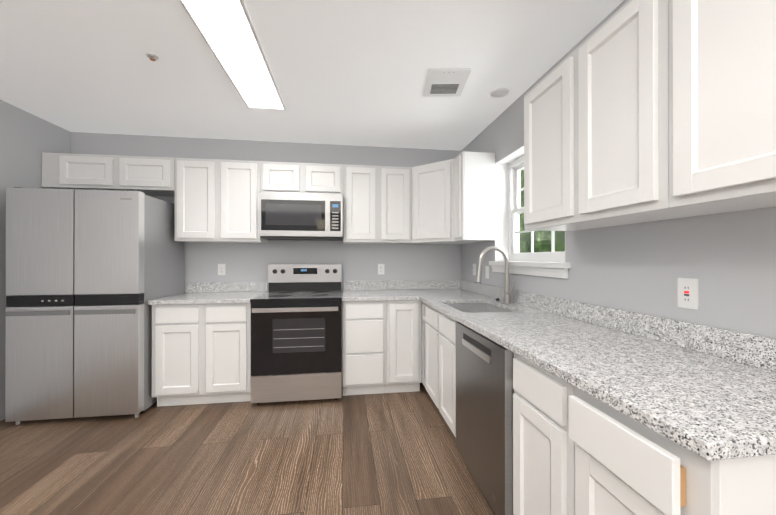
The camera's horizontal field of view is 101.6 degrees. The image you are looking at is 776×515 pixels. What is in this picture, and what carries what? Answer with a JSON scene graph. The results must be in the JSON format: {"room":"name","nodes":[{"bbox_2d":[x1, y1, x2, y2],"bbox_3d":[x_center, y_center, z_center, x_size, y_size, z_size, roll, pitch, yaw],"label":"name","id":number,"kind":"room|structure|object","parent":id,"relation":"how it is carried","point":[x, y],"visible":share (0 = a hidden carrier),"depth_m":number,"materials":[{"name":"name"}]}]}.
{"room":"kitchen","nodes":[
{"label":"kitchen","id":0,"kind":"room"},
{"bbox_2d":[0,100,70,420],"bbox_3d":[-2.775,0.016,-0.013,0.220,2.490,6.200,0,0,-8],"label":"wall","id":1,"kind":"structure","parent":0,"point":[27,139],"depth_m":2.57,"materials":[{"name":"grey paint"}]},
{"bbox_2d":[0,383,495,514],"bbox_3d":[-0.704,1.312,0.269,4.400,0.100,6.640,0,0,-8],"label":"floor","id":2,"kind":"structure","parent":0,"point":[398,453],"depth_m":1.95,"materials":[{"name":"brown wood"}]},
{"bbox_2d":[5,187,183,424],"bbox_3d":[-2.443,0.371,2.757,0.900,1.793,0.740,0,0,-8],"label":"refrigerator","id":3,"kind":"object","parent":2,"relation":"on","point":[90,274],"visible":0.92,"depth_m":2.42,"materials":[{"name":"grey metal"}]},
{"bbox_2d":[152,303,250,406],"bbox_3d":[-1.602,0.828,2.956,0.789,0.879,0.627,0,0,-8],"label":"base cabinet","id":4,"kind":"object","parent":2,"relation":"on","point":[201,353],"visible":0.88,"depth_m":2.66,"materials":[{"name":"white wood"}]},
{"bbox_2d":[148,282,267,304],"bbox_3d":[-1.604,0.321,2.950,0.801,0.134,0.643,0,0,-8],"label":"countertop","id":5,"kind":"structure","parent":4,"relation":"on","point":[196,292],"depth_m":3.11,"materials":[{"name":"stone"}]},
{"bbox_2d":[250,264,341,404],"bbox_3d":[-0.820,0.670,3.000,0.762,1.195,0.716,0,0,-8],"label":"range","id":6,"kind":"object","parent":2,"relation":"on","point":[296,332],"visible":1,"depth_m":2.72,"materials":[{"name":"silver metal"}]},
{"bbox_2d":[342,301,385,395],"bbox_3d":[-0.253,0.829,3.141,0.392,0.879,0.627,0,0,-8],"label":"base cabinet","id":7,"kind":"object","parent":2,"relation":"on","point":[363,347],"visible":0.85,"depth_m":2.83,"materials":[{"name":"white wood"}]},
{"bbox_2d":[342,280,415,300],"bbox_3d":[-0.111,0.321,3.154,0.683,0.134,0.646,0,0,-8],"label":"countertop","id":8,"kind":"structure","parent":7,"relation":"on","point":[399,289],"depth_m":3.40,"materials":[{"name":"stone"}]},
{"bbox_2d":[385,300,421,392],"bbox_3d":[0.108,0.829,3.191,0.330,0.879,0.627,0,0,-8],"label":"base cabinet","id":9,"kind":"object","parent":2,"relation":"on","point":[403,345],"visible":0.79,"depth_m":2.89,"materials":[{"name":"white wood"}]},
{"bbox_2d":[422,302,457,436],"bbox_3d":[0.672,0.827,2.476,0.627,0.879,0.977,0,0,-8],"label":"base cabinet","id":10,"kind":"object","parent":2,"relation":"on","point":[439,355],"visible":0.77,"depth_m":2.29,"materials":[{"name":"white wood"}]},
{"bbox_2d":[412,280,775,460],"bbox_3d":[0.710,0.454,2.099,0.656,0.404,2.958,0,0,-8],"label":"countertop","id":11,"kind":"structure","parent":10,"relation":"on","point":[707,393],"depth_m":1.04,"materials":[{"name":"stone"}]},
{"bbox_2d":[446,303,511,312],"bbox_3d":[0.660,0.522,2.340,0.461,0.269,0.656,0,0,-8],"label":"sink basin","id":12,"kind":"object","parent":11,"relation":"in","point":[464,307],"depth_m":2.65,"materials":[{"name":"metal"}]},
{"bbox_2d":[475,246,514,303],"bbox_3d":[0.802,0.132,2.461,0.286,0.438,0.239,0,0,-8],"label":"faucet","id":13,"kind":"object","parent":11,"relation":"on","point":[508,290],"visible":1,"depth_m":2.42,"materials":[{"name":"silver metal"}]},
{"bbox_2d":[456,322,513,514],"bbox_3d":[0.766,0.829,1.683,0.643,0.872,0.604,0,0,-8],"label":"dishwasher","id":14,"kind":"object","parent":2,"relation":"on","point":[484,405],"visible":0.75,"depth_m":1.52,"materials":[{"name":"grey metal"}]},
{"bbox_2d":[513,353,574,514],"bbox_3d":[0.847,0.824,1.203,0.627,0.879,0.354,0,0,-8],"label":"base cabinet","id":15,"kind":"object","parent":2,"relation":"on","point":[543,463],"visible":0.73,"depth_m":1.13,"materials":[{"name":"white wood"}]},
{"bbox_2d":[569,387,775,514],"bbox_3d":[0.886,0.824,0.839,0.649,0.879,0.372,0,0,-8],"label":"base cabinet","id":16,"kind":"object","parent":2,"relation":"on","point":[625,464],"visible":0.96,"depth_m":0.71,"materials":[{"name":"white wood"}]},
{"bbox_2d":[71,132,460,292],"bbox_3d":[-1.141,0.024,3.452,4.400,2.490,0.220,0,0,-8],"label":"wall","id":17,"kind":"structure","parent":0,"point":[246,262],"depth_m":3.36,"materials":[{"name":"grey paint"}]},
{"bbox_2d":[42,152,174,195],"bbox_3d":[-2.526,-0.771,2.987,1.076,0.303,0.322,0,0,-8],"label":"upper cabinet","id":18,"kind":"object","parent":17,"relation":"attached to","point":[151,176],"visible":0.98,"depth_m":2.84,"materials":[{"name":"white wood"}]},
{"bbox_2d":[174,158,267,242],"bbox_3d":[-1.615,-0.537,3.111,0.758,0.770,0.322,0,0,-8],"label":"upper cabinet","id":19,"kind":"object","parent":17,"relation":"attached to","point":[216,200],"visible":1,"depth_m":2.96,"materials":[{"name":"white wood"}]},
{"bbox_2d":[218,264,224,274],"bbox_3d":[-1.714,0.123,3.257,0.072,0.116,0.008,0,0,-8],"label":"electrical outlet","id":20,"kind":"object","parent":17,"relation":"attached to","point":[221,269],"visible":1,"depth_m":3.25,"materials":[{"name":"white plastic"}]},
{"bbox_2d":[261,161,342,193],"bbox_3d":[-0.851,-0.768,3.217,0.782,0.308,0.322,0,0,-8],"label":"upper cabinet","id":21,"kind":"object","parent":17,"relation":"attached to","point":[292,177],"visible":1,"depth_m":3.07,"materials":[{"name":"white wood"}]},
{"bbox_2d":[259,192,342,240],"bbox_3d":[-0.843,-0.396,3.172,0.772,0.428,0.411,0,0,-8],"label":"over-the-range microwave","id":22,"kind":"object","parent":21,"relation":"attached to","point":[301,216],"visible":1,"depth_m":2.98,"materials":[{"name":"grey metal"}]},
{"bbox_2d":[343,164,411,243],"bbox_3d":[-0.119,-0.536,3.317,0.691,0.770,0.322,0,0,-8],"label":"upper cabinet","id":23,"kind":"object","parent":17,"relation":"attached to","point":[377,204],"visible":1,"depth_m":3.17,"materials":[{"name":"white wood"}]},
{"bbox_2d":[378,264,383,273],"bbox_3d":[-0.075,0.129,3.482,0.072,0.116,0.008,0,0,-8],"label":"electrical outlet","id":24,"kind":"object","parent":17,"relation":"attached to","point":[380,268],"visible":1,"depth_m":3.48,"materials":[{"name":"white plastic"}]},
{"bbox_2d":[408,158,483,243],"bbox_3d":[0.562,-0.537,3.252,0.636,0.770,0.636,0,0,-8],"label":"upper cabinet","id":25,"kind":"object","parent":17,"relation":"attached to","point":[432,203],"visible":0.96,"depth_m":3.07,"materials":[{"name":"white wood"}]},
{"bbox_2d":[0,0,623,150],"bbox_3d":[-0.704,-1.278,0.275,4.400,0.100,6.640,0,0,-8],"label":"ceiling","id":26,"kind":"structure","parent":0,"point":[350,72],"depth_m":2.01,"materials":[{"name":"white paint"}]},
{"bbox_2d":[146,53,158,60],"bbox_3d":[-1.430,-1.212,1.921,0.064,0.024,0.064,0,0,-8],"label":"detector","id":27,"kind":"object","parent":26,"relation":"attached to","point":[153,57],"visible":1,"depth_m":1.92,"materials":[{"name":"white"}]},
{"bbox_2d":[178,0,285,109],"bbox_3d":[-0.900,-1.216,1.961,0.300,0.017,1.235,0,0,-8],"label":"recessed light","id":28,"kind":"object","parent":26,"relation":"in","point":[226,31],"visible":0.98,"depth_m":1.82,"materials":[{"name":"white plastic"}]},
{"bbox_2d":[423,68,471,96],"bbox_3d":[0.403,-1.216,2.213,0.280,0.014,0.340,0,0,1],"label":"air vent","id":29,"kind":"object","parent":26,"relation":"attached to","point":[445,82],"visible":1,"depth_m":2.18,"materials":[{"name":"white"}]},
{"bbox_2d":[490,87,508,97],"bbox_3d":[0.824,-1.217,2.341,0.136,0.012,0.136,0,0,-8],"label":"ceiling detector","id":30,"kind":"object","parent":26,"relation":"attached to","point":[500,92],"visible":1,"depth_m":2.32,"materials":[{"name":"white plastic"}]},
{"bbox_2d":[461,0,775,337],"bbox_3d":[1.367,0.017,0.556,0.220,2.490,6.200,0,0,-8],"label":"wall","id":31,"kind":"structure","parent":0,"point":[728,260],"depth_m":1.33,"materials":[{"name":"grey paint"}]},
{"bbox_2d":[453,151,494,240],"bbox_3d":[0.774,-0.537,2.860,0.322,0.770,0.192,0,0,-8],"label":"upper cabinet","id":32,"kind":"object","parent":31,"relation":"attached to","point":[473,196],"visible":1,"depth_m":2.77,"materials":[{"name":"white wood"}]},
{"bbox_2d":[473,264,475,274],"bbox_3d":[0.883,0.122,3.238,0.008,0.116,0.072,0,0,-8],"label":"outlet","id":33,"kind":"object","parent":31,"relation":"attached to","point":[474,269],"visible":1,"depth_m":3.23,"materials":[{"name":"white plastic"}]},
{"bbox_2d":[485,266,488,278],"bbox_3d":[0.922,0.138,2.940,0.010,0.116,0.072,0,0,-8],"label":"light switch","id":34,"kind":"object","parent":31,"relation":"attached to","point":[487,271],"visible":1,"depth_m":2.93,"materials":[{"name":"white plastic"}]},
{"bbox_2d":[489,146,569,278],"bbox_3d":[1.089,-0.354,2.358,0.250,0.960,0.975,0,0,-8],"label":"window","id":35,"kind":"structure","parent":31,"relation":"in","point":[509,168],"depth_m":2.75,"materials":[{"name":"white wood"}]},
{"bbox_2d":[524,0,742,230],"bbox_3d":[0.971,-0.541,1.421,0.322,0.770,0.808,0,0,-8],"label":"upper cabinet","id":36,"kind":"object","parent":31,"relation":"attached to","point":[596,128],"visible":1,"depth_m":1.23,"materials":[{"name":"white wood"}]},
{"bbox_2d":[678,278,698,309],"bbox_3d":[1.159,0.139,1.224,0.009,0.116,0.072,0,0,-8],"label":"outlet","id":37,"kind":"object","parent":31,"relation":"attached to","point":[688,293],"visible":1,"depth_m":1.22,"materials":[{"name":"white plastic"}]},
{"bbox_2d":[669,0,775,209],"bbox_3d":[1.081,-0.542,0.619,0.322,0.770,0.808,0,0,-8],"label":"upper cabinet","id":38,"kind":"object","parent":31,"relation":"attached to","point":[722,104],"visible":1,"depth_m":0.85,"materials":[{"name":"white wood"}]},
{"label":"outside","id":39,"kind":"structure","parent":0,"visible":0},
{"bbox_2d":[519,169,564,252],"bbox_3d":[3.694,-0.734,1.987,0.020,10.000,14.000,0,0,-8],"label":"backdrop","id":40,"kind":"structure","parent":39,"point":[546,243],"depth_m":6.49,"materials":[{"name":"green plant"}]}
]}

